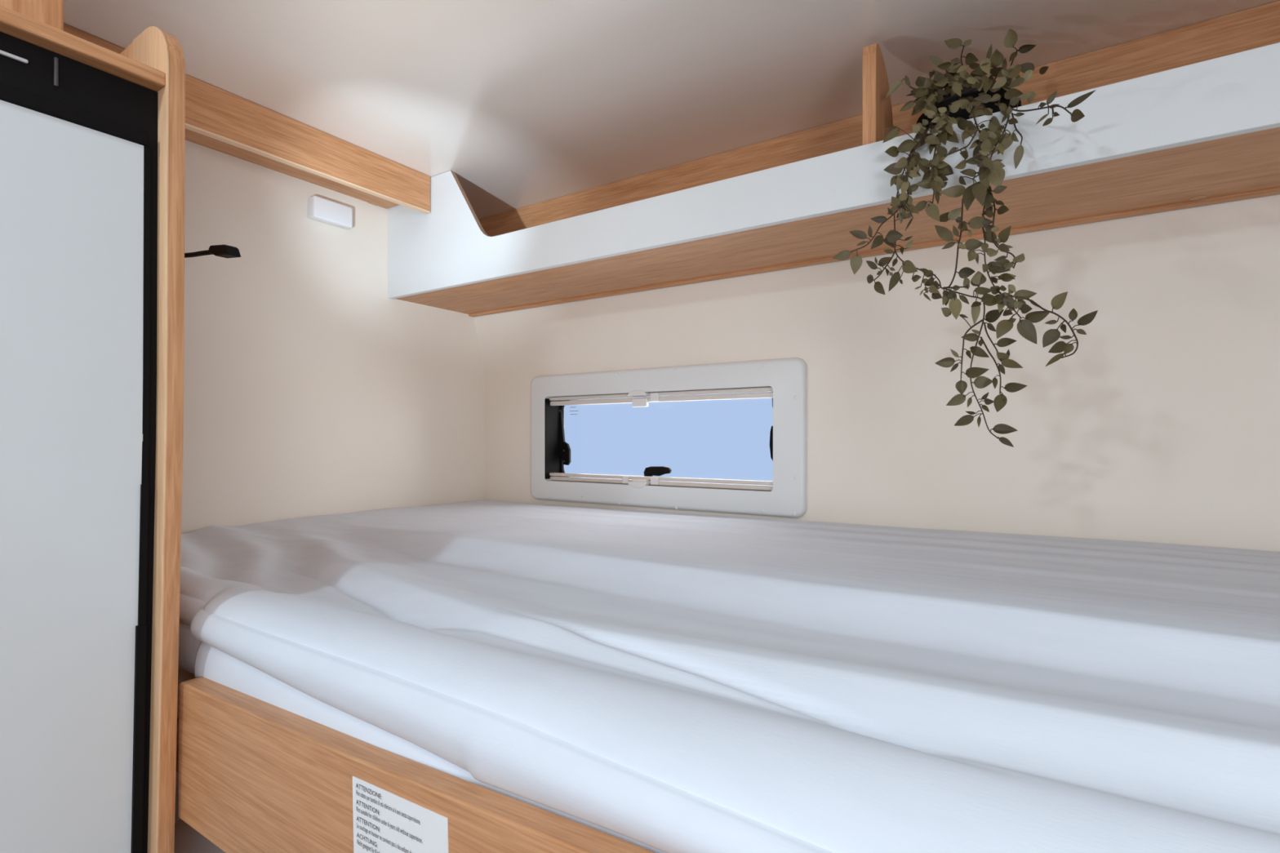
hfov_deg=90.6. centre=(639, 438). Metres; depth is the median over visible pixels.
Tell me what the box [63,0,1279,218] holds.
ceiling
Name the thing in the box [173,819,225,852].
wall
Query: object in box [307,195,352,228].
wall light
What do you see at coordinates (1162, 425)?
wall
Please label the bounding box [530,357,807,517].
window
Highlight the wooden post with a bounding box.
[0,4,185,852]
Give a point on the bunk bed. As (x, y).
(256, 775)
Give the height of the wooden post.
1.725 m
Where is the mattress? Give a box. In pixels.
[177,499,1279,852]
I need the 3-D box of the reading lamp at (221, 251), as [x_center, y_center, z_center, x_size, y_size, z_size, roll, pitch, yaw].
[-0.473,-0.194,0.638,0.183,0.040,0.065,0,0,5]
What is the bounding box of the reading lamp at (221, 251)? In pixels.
[184,244,240,257]
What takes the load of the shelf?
attached to the wall at (1162, 425)
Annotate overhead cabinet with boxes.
[0,0,63,31]
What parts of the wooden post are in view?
panel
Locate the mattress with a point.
(655, 682)
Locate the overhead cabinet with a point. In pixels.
(50, 12)
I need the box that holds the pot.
[916,87,1021,128]
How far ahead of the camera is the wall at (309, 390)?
1.21 m
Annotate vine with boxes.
[832,28,1097,447]
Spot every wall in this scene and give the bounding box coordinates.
[173,819,225,852]
[174,140,484,822]
[474,194,1279,551]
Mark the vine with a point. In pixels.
(966, 96)
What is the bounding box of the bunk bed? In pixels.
[176,676,655,852]
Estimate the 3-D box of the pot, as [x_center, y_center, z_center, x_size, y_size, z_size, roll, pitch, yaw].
[0.429,-0.383,0.831,0.122,0.136,0.122,0,0,33]
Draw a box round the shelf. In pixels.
[388,0,1279,316]
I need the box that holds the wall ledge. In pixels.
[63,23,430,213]
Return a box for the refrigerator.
[0,31,157,852]
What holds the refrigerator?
on the floor

